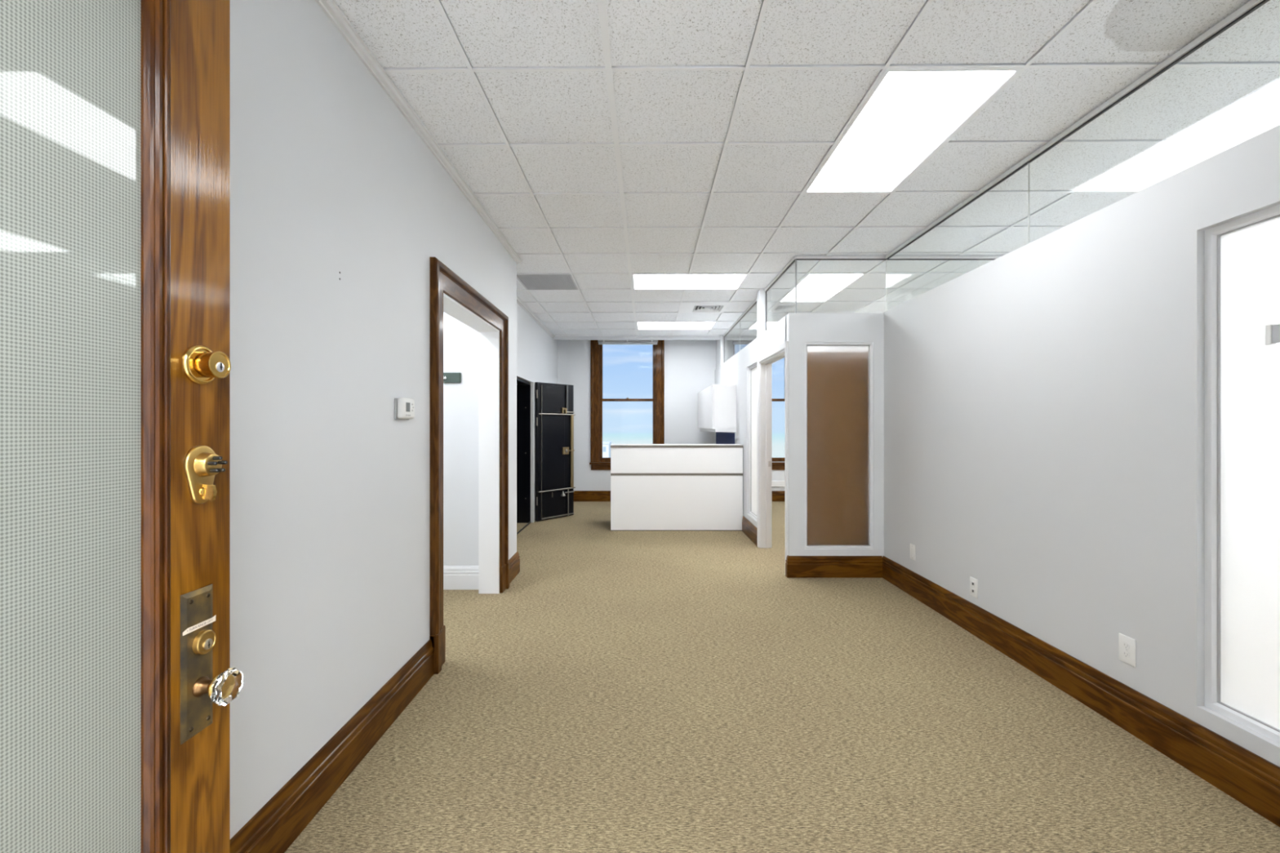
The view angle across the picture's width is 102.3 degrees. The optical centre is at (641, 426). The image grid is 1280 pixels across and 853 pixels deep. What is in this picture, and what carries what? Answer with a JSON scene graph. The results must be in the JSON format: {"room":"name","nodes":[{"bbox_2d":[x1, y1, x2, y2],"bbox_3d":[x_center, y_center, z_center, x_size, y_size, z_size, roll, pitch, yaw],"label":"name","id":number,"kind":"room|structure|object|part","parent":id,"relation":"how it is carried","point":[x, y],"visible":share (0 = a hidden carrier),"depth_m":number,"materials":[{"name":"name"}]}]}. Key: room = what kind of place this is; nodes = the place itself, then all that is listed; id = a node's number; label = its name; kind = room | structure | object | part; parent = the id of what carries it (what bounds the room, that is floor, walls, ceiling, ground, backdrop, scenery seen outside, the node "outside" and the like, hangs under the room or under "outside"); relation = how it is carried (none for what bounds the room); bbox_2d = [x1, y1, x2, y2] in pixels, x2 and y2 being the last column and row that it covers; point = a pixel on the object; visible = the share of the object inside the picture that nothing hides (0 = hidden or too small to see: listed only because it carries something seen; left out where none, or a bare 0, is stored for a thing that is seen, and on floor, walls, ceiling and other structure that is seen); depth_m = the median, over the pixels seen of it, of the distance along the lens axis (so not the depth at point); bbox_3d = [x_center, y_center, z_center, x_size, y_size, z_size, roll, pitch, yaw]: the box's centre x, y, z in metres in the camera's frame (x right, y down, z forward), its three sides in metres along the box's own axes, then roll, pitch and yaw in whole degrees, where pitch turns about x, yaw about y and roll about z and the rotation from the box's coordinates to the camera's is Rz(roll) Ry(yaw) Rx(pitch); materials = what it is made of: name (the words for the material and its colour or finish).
{"room":"office reception area","nodes":[
{"label":"office reception area","id":0,"kind":"room"},
{"bbox_2d":[230,0,516,839],"bbox_3d":[-1.260,-0.270,2.375,0.161,3.300,4.990,0,0,0],"label":"wall","id":1,"kind":"structure","parent":0,"point":[340,209],"depth_m":1.90,"materials":[{"name":"grey paint"}]},
{"bbox_2d":[230,639,433,852],"bbox_3d":[-1.168,1.282,1.435,0.024,0.195,2.870,0,0,0],"label":"baseboard","id":2,"kind":"structure","parent":1,"relation":"attached to","point":[276,826],"depth_m":1.92,"materials":[{"name":"brown wood"}]},
{"bbox_2d":[394,397,414,420],"bbox_3d":[-1.160,-0.086,2.527,0.039,0.108,0.145,0,0,0],"label":"thermostat","id":3,"kind":"object","parent":1,"relation":"attached to","point":[404,408],"visible":1,"depth_m":2.48,"materials":[{"name":"white plastic"}]},
{"bbox_3d":[-1.175,-0.084,2.526,0.010,0.104,0.143,0,0,0],"label":"plate","id":4,"kind":"part","parent":3,"relation":"part of","materials":[{"name":"white plastic"}]},
{"bbox_2d":[315,0,555,338],"bbox_3d":[-1.344,-1.559,4.510,0.412,0.038,8.980,0,0,0],"label":"trim","id":5,"kind":"structure","parent":1,"relation":"attached to","point":[330,7],"depth_m":2.53,"materials":[{"name":"paint"}]},
{"bbox_2d":[429,257,510,674],"bbox_3d":[-1.238,0.217,3.643,0.215,2.325,1.557,0,0,0],"label":"trim","id":6,"kind":"structure","parent":1,"relation":"attached to","point":[449,293],"depth_m":4.25,"materials":[{"name":"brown stained wood"}]},
{"bbox_3d":[-1.158,-0.870,2.945,0.044,0.150,0.150,0,0,0],"label":"casing corner","id":7,"kind":"part","parent":6,"relation":"part of","materials":[{"name":"brown wood"}]},
{"bbox_3d":[-1.158,0.185,2.945,0.044,1.960,0.150,0,0,0],"label":"casing","id":8,"kind":"part","parent":6,"relation":"part of","materials":[{"name":"brown wood"}]},
{"bbox_3d":[-1.158,-0.870,3.643,0.044,0.150,1.547,0,0,0],"label":"head casing","id":9,"kind":"part","parent":6,"relation":"part of","materials":[{"name":"brown wood"}]},
{"bbox_3d":[-1.158,0.185,4.342,0.044,1.960,0.150,0,0,0],"label":"casing","id":10,"kind":"part","parent":6,"relation":"part of","materials":[{"name":"brown wood"}]},
{"bbox_3d":[-1.158,-0.870,4.342,0.044,0.150,0.150,0,0,0],"label":"casing corner","id":11,"kind":"part","parent":6,"relation":"part of","materials":[{"name":"brown wood"}]},
{"bbox_2d":[508,551,519,582],"bbox_3d":[-1.353,1.282,4.657,0.394,0.195,0.474,0,0,0],"label":"baseboard","id":12,"kind":"structure","parent":1,"relation":"attached to","point":[514,561],"depth_m":4.71,"materials":[{"name":"brown wood"}]},
{"bbox_2d":[443,311,478,565],"bbox_3d":[-2.020,-0.270,3.385,1.360,3.300,2.970,0,0,0],"label":"wall","id":13,"kind":"structure","parent":0,"point":[460,341],"depth_m":4.38,"materials":[{"name":"paint"}]},
{"bbox_2d":[443,372,461,382],"bbox_3d":[-1.841,-0.422,4.333,0.618,0.105,0.095,0,0,0],"label":"hook rail","id":14,"kind":"object","parent":13,"relation":"attached to","point":[448,377],"visible":0.11,"depth_m":4.36,"materials":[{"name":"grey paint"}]},
{"bbox_2d":[443,565,478,589],"bbox_3d":[-1.970,1.282,3.190,1.260,0.195,2.380,0,0,0],"label":"baseboard","id":15,"kind":"structure","parent":13,"relation":"attached to","point":[455,577],"depth_m":4.36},
{"bbox_2d":[516,302,557,522],"bbox_3d":[-2.125,-0.270,7.185,1.150,3.300,4.630,0,0,0],"label":"wall","id":16,"kind":"structure","parent":0,"point":[536,350],"depth_m":7.39,"materials":[{"name":"grey paint"}]},
{"bbox_2d":[516,377,530,534],"bbox_3d":[-2.082,0.379,6.820,0.996,2.008,1.160,0,0,0],"label":"trim","id":17,"kind":"structure","parent":16,"relation":"attached to","point":[523,388],"depth_m":7.37,"materials":[{"name":"black metal"}]},
{"bbox_2d":[534,382,575,521],"bbox_3d":[-1.280,0.365,7.714,0.119,2.014,0.739,0,0,39],"label":"door","id":18,"kind":"structure","parent":16,"relation":"attached to","point":[554,412],"depth_m":7.65,"materials":[{"name":"black metal"}]},
{"bbox_3d":[-1.315,1.147,7.665,0.014,0.365,0.452,0,0,39],"label":"panel","id":19,"kind":"part","parent":18,"relation":"part of","materials":[{"name":"black metal"}]},
{"bbox_3d":[-1.315,0.380,7.665,0.014,1.090,0.452,0,0,39],"label":"panel","id":20,"kind":"part","parent":18,"relation":"part of","materials":[{"name":"black metal"}]},
{"bbox_3d":[-1.315,-0.405,7.665,0.014,0.400,0.452,0,0,39],"label":"panel","id":21,"kind":"part","parent":18,"relation":"part of","materials":[{"name":"black metal"}]},
{"bbox_3d":[-1.171,-0.240,7.814,0.028,0.090,0.090,0,0,39],"label":"handle","id":22,"kind":"part","parent":18,"relation":"part of","materials":[{"name":"gold metal"}]},
{"bbox_3d":[-1.121,1.164,7.882,0.018,0.408,0.018,0,0,39],"label":"rod","id":23,"kind":"part","parent":18,"relation":"part of","materials":[{"name":"silver metal"}]},
{"bbox_2d":[557,340,785,490],"bbox_3d":[1.475,-0.270,9.600,6.450,3.300,0.200,0,0,0],"label":"wall","id":24,"kind":"structure","parent":0,"point":[690,366],"depth_m":9.50,"materials":[{"name":"grey paint"}]},
{"bbox_2d":[573,490,610,501],"bbox_3d":[-0.100,1.282,8.525,2.900,0.195,1.950,0,0,0],"label":"baseboard","id":25,"kind":"structure","parent":24,"relation":"attached to","point":[579,495],"depth_m":9.48,"materials":[{"name":"brown wood"}]},
{"bbox_2d":[589,340,664,470],"bbox_3d":[-0.260,-0.520,9.562,1.390,2.640,0.255,0,0,0],"label":"window","id":26,"kind":"structure","parent":24,"relation":"in","point":[597,462],"depth_m":9.48,"materials":[{"name":"brown wood"}]},
{"bbox_3d":[-0.864,-0.520,9.481,0.148,2.360,0.038,0,0,0],"label":"casing","id":27,"kind":"part","parent":26,"relation":"part of","materials":[{"name":"brown wood"}]},
{"bbox_3d":[-0.260,-1.075,9.625,1.020,1.210,0.040,0,0,0],"label":"sash","id":28,"kind":"part","parent":26,"relation":"part of","materials":[{"name":"clear glass"}]},
{"bbox_3d":[-0.260,0.067,9.580,1.020,1.167,0.040,0,0,0],"label":"sash","id":29,"kind":"part","parent":26,"relation":"part of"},
{"bbox_2d":[597,340,657,344],"bbox_3d":[-0.250,-1.558,9.448,1.100,0.104,0.053,0,0,0],"label":"window blind","id":30,"kind":"object","parent":26,"relation":"attached to","point":[600,342],"visible":0.83,"depth_m":9.43,"materials":[{"name":"paint"}]},
{"bbox_3d":[-0.250,-1.577,9.450,1.100,0.065,0.050,0,0,0],"label":"head rail","id":31,"kind":"part","parent":30,"relation":"part of","materials":[{"name":"grey metal"}]},
{"bbox_3d":[-0.250,-1.513,9.450,1.080,0.014,0.044,0,0,0],"label":"rail","id":32,"kind":"part","parent":30,"relation":"part of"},
{"bbox_3d":[0.344,-0.520,9.481,0.148,2.360,0.038,0,0,0],"label":"casing","id":33,"kind":"part","parent":26,"relation":"part of","materials":[{"name":"brown wood"}]},
{"bbox_2d":[724,340,785,470],"bbox_3d":[2.205,-0.520,9.562,1.390,2.640,0.255,0,0,0],"label":"window","id":34,"kind":"structure","parent":24,"relation":"in","point":[777,464],"depth_m":9.48,"materials":[{"name":"brown wood"}]},
{"bbox_3d":[1.601,-0.520,9.481,0.148,2.360,0.038,0,0,0],"label":"casing","id":35,"kind":"part","parent":34,"relation":"part of","materials":[{"name":"white paint"}]},
{"bbox_2d":[732,340,752,344],"bbox_3d":[2.215,-1.558,9.448,1.100,0.104,0.053,0,0,0],"label":"window blind","id":36,"kind":"object","parent":34,"relation":"attached to","point":[735,342],"visible":0.31,"depth_m":9.43,"materials":[{"name":"paint"}]},
{"bbox_3d":[2.215,-1.577,9.450,1.100,0.065,0.050,0,0,0],"label":"head rail","id":37,"kind":"part","parent":36,"relation":"part of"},
{"bbox_3d":[2.205,-1.075,9.625,1.020,1.210,0.040,0,0,0],"label":"sash","id":38,"kind":"part","parent":34,"relation":"part of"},
{"bbox_3d":[2.205,0.067,9.580,1.020,1.167,0.040,0,0,0],"label":"sash","id":39,"kind":"part","parent":34,"relation":"part of","materials":[{"name":"wood"}]},
{"bbox_2d":[771,490,785,501],"bbox_3d":[3.090,1.282,9.488,3.220,0.195,0.024,0,0,0],"label":"baseboard","id":40,"kind":"structure","parent":24,"relation":"attached to","point":[776,495],"depth_m":9.48,"materials":[{"name":"brown wood"}]},
{"bbox_2d":[771,480,785,486],"bbox_3d":[2.575,1.055,9.483,2.050,0.110,0.034,0,0,0],"label":"cable raceway","id":41,"kind":"object","parent":24,"relation":"attached to","point":[774,483],"visible":0.19,"depth_m":9.47,"materials":[{"name":"white plastic"}]},
{"bbox_2d":[715,288,786,528],"bbox_3d":[1.415,-0.270,7.150,0.130,3.300,4.700,0,0,0],"label":"wall","id":42,"kind":"structure","parent":0,"point":[735,371],"depth_m":6.63,"materials":[{"name":"grey paint"}]},
{"bbox_2d":[552,316,756,340],"bbox_3d":[1.575,-1.720,9.030,6.250,0.399,0.060,0,0,0],"label":"trim","id":43,"kind":"structure","parent":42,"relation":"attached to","point":[556,338],"depth_m":9.00,"materials":[{"name":"grey paint"}]},
{"bbox_2d":[697,384,736,431],"bbox_3d":[1.179,-0.262,8.300,0.341,0.683,1.900,0,0,0],"label":"upper cabinet","id":44,"kind":"object","parent":42,"relation":"attached to","point":[717,403],"visible":1,"depth_m":7.35,"materials":[{"name":"white wood"}]},
{"bbox_3d":[1.018,-0.284,9.012,0.019,0.634,0.471,0,0,0],"label":"door","id":45,"kind":"part","parent":44,"relation":"part of","materials":[{"name":"white wood"}]},
{"bbox_3d":[1.018,-0.284,8.537,0.019,0.634,0.471,0,0,0],"label":"door","id":46,"kind":"part","parent":44,"relation":"part of","materials":[{"name":"white wood"}]},
{"bbox_3d":[1.018,-0.284,8.062,0.019,0.634,0.471,0,0,0],"label":"door","id":47,"kind":"part","parent":44,"relation":"part of","materials":[{"name":"white wood"}]},
{"bbox_3d":[1.018,-0.284,7.588,0.019,0.634,0.471,0,0,0],"label":"door","id":48,"kind":"part","parent":44,"relation":"part of","materials":[{"name":"white wood"}]},
{"bbox_2d":[715,431,736,444],"bbox_3d":[1.341,0.296,8.300,0.017,0.428,1.900,0,0,0],"label":"board","id":49,"kind":"object","parent":42,"relation":"attached to","point":[722,437],"visible":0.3,"depth_m":8.14,"materials":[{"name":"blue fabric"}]},
{"bbox_3d":[1.341,0.296,8.300,0.017,0.428,1.900,0,0,0],"label":"frame","id":50,"kind":"part","parent":49,"relation":"part of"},
{"bbox_2d":[723,298,756,363],"bbox_3d":[1.430,-1.306,7.500,0.036,0.540,2.860,0,0,0],"label":"window","id":51,"kind":"structure","parent":42,"relation":"in","point":[754,302],"depth_m":7.50,"materials":[{"name":"paint"}]},
{"bbox_2d":[742,515,757,546],"bbox_3d":[1.338,1.282,7.720,0.024,0.195,3.560,0,0,0],"label":"baseboard","id":52,"kind":"structure","parent":42,"relation":"attached to","point":[748,528],"depth_m":6.31,"materials":[{"name":"brown wood"}]},
{"bbox_2d":[749,363,756,519],"bbox_3d":[1.404,0.179,6.315,0.052,1.878,0.570,0,0,0],"label":"window","id":53,"kind":"structure","parent":42,"relation":"in","point":[753,369],"depth_m":6.47,"materials":[{"name":"white"}]},
{"bbox_3d":[1.404,0.179,6.315,0.008,1.822,0.514,0,0,0],"label":"pane","id":54,"kind":"part","parent":53,"relation":"part of","materials":[{"name":"white glass"}]},
{"bbox_2d":[757,341,788,562],"bbox_3d":[1.405,0.296,5.335,0.150,2.168,1.186,0,0,0],"label":"door frame","id":55,"kind":"structure","parent":42,"relation":"attached to","point":[765,362],"depth_m":5.85,"materials":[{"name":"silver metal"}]},
{"bbox_2d":[764,256,796,330],"bbox_3d":[1.430,-1.306,5.345,0.036,0.540,1.151,0,0,0],"label":"window","id":56,"kind":"structure","parent":42,"relation":"in","point":[793,260],"depth_m":5.08,"materials":[{"name":"paint"}]},
{"bbox_2d":[284,501,1279,852],"bbox_3d":[1.025,1.440,4.800,7.550,0.120,9.840,0,0,0],"label":"floor","id":57,"kind":"structure","parent":0,"point":[626,691],"depth_m":2.29,"materials":[{"name":"carpet"}]},
{"bbox_2d":[610,444,742,530],"bbox_3d":[0.464,0.811,7.172,1.749,1.138,0.756,0,0,0],"label":"reception desk","id":58,"kind":"object","parent":57,"relation":"on","point":[654,486],"visible":1,"depth_m":6.80,"materials":[{"name":"white laminate"}]},
{"bbox_2d":[611,444,740,444],"bbox_3d":[0.464,0.244,6.947,1.745,0.004,0.302,0,0,0],"label":"countertop","id":59,"kind":"structure","parent":58,"relation":"on","point":[611,444],"depth_m":6.94,"materials":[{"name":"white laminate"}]},
{"bbox_3d":[0.466,0.449,6.815,1.745,0.338,0.030,0,0,0],"label":"panel","id":60,"kind":"part","parent":58,"relation":"part of","materials":[{"name":"white laminate"}]},
{"bbox_3d":[0.466,1.010,6.815,1.745,0.716,0.030,0,0,0],"label":"panel","id":61,"kind":"part","parent":58,"relation":"part of","materials":[{"name":"white laminate"}]},
{"bbox_2d":[333,0,1279,336],"bbox_3d":[1.025,-1.798,3.610,7.550,0.445,12.220,0,0,0],"label":"ceiling","id":62,"kind":"structure","parent":0,"point":[607,142],"depth_m":2.65,"materials":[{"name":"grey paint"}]},
{"bbox_2d":[516,274,577,289],"bbox_3d":[-1.028,-1.584,5.637,0.598,0.020,0.598,0,0,1],"label":"ceiling vent","id":63,"kind":"object","parent":62,"relation":"in","point":[530,282],"visible":0.98,"depth_m":5.63,"materials":[{"name":"grey metal"}]},
{"bbox_2d":[636,321,716,329],"bbox_3d":[0.529,-1.606,8.061,1.207,0.064,0.598,0,0,1],"label":"ceiling light","id":64,"kind":"object","parent":62,"relation":"attached to","point":[640,325],"visible":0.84,"depth_m":8.03,"materials":[{"name":"white plastic"}]},
{"bbox_2d":[631,269,748,289],"bbox_3d":[0.505,-1.606,5.622,1.207,0.064,0.598,0,0,1],"label":"ceiling light","id":65,"kind":"object","parent":62,"relation":"attached to","point":[640,282],"visible":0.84,"depth_m":5.63,"materials":[{"name":"white plastic"}]},
{"bbox_2d":[634,274,746,288],"bbox_3d":[0.505,-1.581,5.622,1.171,0.005,0.562,0,0,1],"label":"diffuser","id":66,"kind":"object","parent":65,"relation":"attached to","point":[641,281],"depth_m":5.60,"materials":[{"name":"white plastic"}]},
{"bbox_2d":[679,302,728,312],"bbox_3d":[0.813,-1.591,6.838,0.598,0.034,0.598,0,0,1],"label":"ceiling vent","id":67,"kind":"object","parent":62,"relation":"in","point":[686,307],"visible":1,"depth_m":6.80,"materials":[{"name":"grey metal"}]},
{"bbox_2d":[749,322,756,329],"bbox_3d":[1.801,-1.606,8.084,0.112,0.064,0.527,0,0,1],"label":"ceiling light","id":68,"kind":"object","parent":62,"relation":"attached to","point":[754,327],"depth_m":8.23,"materials":[{"name":"white plastic"}]},
{"bbox_2d":[766,321,777,328],"bbox_3d":[1.966,-1.606,8.019,0.151,0.064,0.519,0,0,1],"label":"ceiling light","id":69,"kind":"object","parent":62,"relation":"attached to","point":[769,324],"depth_m":7.97,"materials":[{"name":"white plastic"}]},
{"bbox_2d":[778,273,866,302],"bbox_3d":[2.023,-1.606,5.912,0.598,0.064,1.207,0,0,1],"label":"ceiling light","id":70,"kind":"object","parent":62,"relation":"attached to","point":[814,287],"visible":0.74,"depth_m":5.82,"materials":[{"name":"white plastic"}]},
{"bbox_2d":[803,67,1023,193],"bbox_3d":[1.385,-1.606,2.870,0.598,0.064,1.207,0,0,1],"label":"ceiling light","id":71,"kind":"object","parent":62,"relation":"attached to","point":[908,114],"visible":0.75,"depth_m":2.69,"materials":[{"name":"white translucent plastic diffuser"},{"name":"white painted metal"}]},
{"bbox_2d":[785,312,884,556],"bbox_3d":[3.025,0.170,4.775,3.350,2.420,0.110,0,0,0],"label":"wall","id":72,"kind":"structure","parent":0,"point":[802,328],"depth_m":4.72,"materials":[{"name":"paint"}]},
{"bbox_2d":[785,555,882,577],"bbox_3d":[1.763,1.282,4.723,0.874,0.195,0.054,0,0,0],"label":"baseboard","id":73,"kind":"structure","parent":72,"relation":"attached to","point":[796,566],"depth_m":4.70,"materials":[{"name":"brown wood"}]},
{"bbox_2d":[804,342,872,549],"bbox_3d":[1.810,0.177,4.756,0.629,1.898,0.052,0,0,0],"label":"wall panel","id":74,"kind":"object","parent":72,"relation":"in","point":[838,376],"depth_m":4.75,"materials":[{"name":"brown wood"}]},
{"bbox_2d":[795,255,1002,311],"bbox_3d":[3.065,-1.306,4.775,3.270,0.540,0.036,0,0,0],"label":"window","id":75,"kind":"structure","parent":72,"relation":"in","point":[797,257],"depth_m":4.76,"materials":[{"name":"paint"}]},
{"bbox_2d":[884,124,1279,767],"bbox_3d":[2.275,0.165,2.360,0.110,2.430,4.720,0,0,0],"label":"wall","id":76,"kind":"structure","parent":0,"point":[1044,401],"depth_m":2.57,"materials":[{"name":"grey paint"}]},
{"bbox_2d":[910,543,915,560],"bbox_3d":[2.216,1.027,4.213,0.009,0.124,0.080,0,0,0],"label":"wall outlet","id":77,"kind":"object","parent":76,"relation":"attached to","point":[912,546],"visible":1,"depth_m":4.20,"materials":[{"name":"white plastic"}]},
{"bbox_2d":[969,576,977,598],"bbox_3d":[2.215,1.074,3.437,0.010,0.124,0.080,0,0,0],"label":"outlet","id":78,"kind":"object","parent":76,"relation":"attached to","point":[973,582],"visible":1,"depth_m":3.43,"materials":[{"name":"white plastic"}]},
{"bbox_2d":[885,0,1269,259],"bbox_3d":[2.270,-1.311,2.388,0.036,0.530,4.775,0,0,0],"label":"window frame","id":79,"kind":"structure","parent":76,"relation":"in","point":[1251,6],"depth_m":2.51,"materials":[{"name":"paint"}]},
{"bbox_2d":[882,555,1279,827],"bbox_3d":[2.208,1.282,2.360,0.024,0.195,4.720,0,0,0],"label":"baseboard","id":80,"kind":"structure","parent":76,"relation":"attached to","point":[1252,780],"depth_m":2.35,"materials":[{"name":"brown wood"}]},
{"bbox_2d":[1118,633,1135,666],"bbox_3d":[2.216,1.020,2.352,0.009,0.124,0.080,0,0,0],"label":"wall outlet","id":81,"kind":"object","parent":76,"relation":"attached to","point":[1126,645],"visible":1,"depth_m":2.35,"materials":[{"name":"white plastic"}]},
{"bbox_2d":[1122,641,1129,649],"bbox_3d":[2.213,1.000,2.352,0.002,0.033,0.033,0,0,0],"label":"socket","id":82,"kind":"object","parent":81,"relation":"attached to","point":[1126,645],"depth_m":2.35,"materials":[{"name":"white plastic"}]},
{"bbox_2d":[1122,650,1129,657],"bbox_3d":[2.213,1.040,2.352,0.002,0.033,0.033,0,0,0],"label":"socket","id":83,"kind":"object","parent":81,"relation":"attached to","point":[1126,654],"depth_m":2.35,"materials":[{"name":"white plastic"}]},
{"bbox_2d":[1204,204,1279,743],"bbox_3d":[2.276,0.167,1.490,0.052,1.903,1.139,0,0,0],"label":"window","id":84,"kind":"structure","parent":76,"relation":"in","point":[1242,254],"depth_m":1.95,"materials":[{"name":"white glass"}]},
{"bbox_2d":[1265,324,1279,345],"bbox_3d":[2.260,-0.330,1.655,0.020,0.072,0.411,0,0,0],"label":"sign holder","id":85,"kind":"object","parent":84,"relation":"attached to","point":[1272,331],"visible":1,"depth_m":1.84,"materials":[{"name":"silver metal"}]},
{"bbox_3d":[2.261,-0.330,1.646,0.015,0.064,0.392,0,0,0],"label":"plate","id":86,"kind":"part","parent":85,"relation":"part of","materials":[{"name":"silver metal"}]},
{"bbox_3d":[1.000,-0.270,-0.060,7.400,3.300,0.120,0,0,0],"label":"wall","id":87,"kind":"structure","parent":0,"visible":0},
{"bbox_2d":[0,0,243,852],"bbox_3d":[-0.766,0.184,0.493,0.105,2.368,0.953,0,0,0],"label":"door","id":88,"kind":"structure","parent":87,"relation":"in","point":[118,684],"depth_m":0.78,"materials":[{"name":"brown wood"}]},
{"bbox_3d":[-0.796,0.030,0.497,0.008,1.668,0.643,0,0,0],"label":"pane","id":89,"kind":"part","parent":88,"relation":"part of","materials":[{"name":"clear glass"}]},
{"bbox_3d":[-0.785,0.030,0.497,0.029,1.720,0.695,0,0,0],"label":"glass moulding","id":90,"kind":"part","parent":88,"relation":"part of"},
{"bbox_3d":[-0.772,0.409,0.896,0.004,0.250,0.064,0,0,0],"label":"lock plate","id":91,"kind":"part","parent":88,"relation":"part of","materials":[{"name":"gold metal"}]},
{"bbox_3d":[-0.725,0.454,0.899,0.024,0.055,0.055,0,0,0],"label":"glass knob","id":92,"kind":"part","parent":88,"relation":"part of","materials":[{"name":"white"}]},
{"label":"outside","id":93,"kind":"structure","parent":0,"visible":0},
{"bbox_2d":[602,441,611,457],"bbox_3d":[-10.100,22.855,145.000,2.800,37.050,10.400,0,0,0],"label":"building","id":94,"kind":"structure","parent":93,"point":[606,445],"depth_m":140.00,"materials":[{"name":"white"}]}
]}

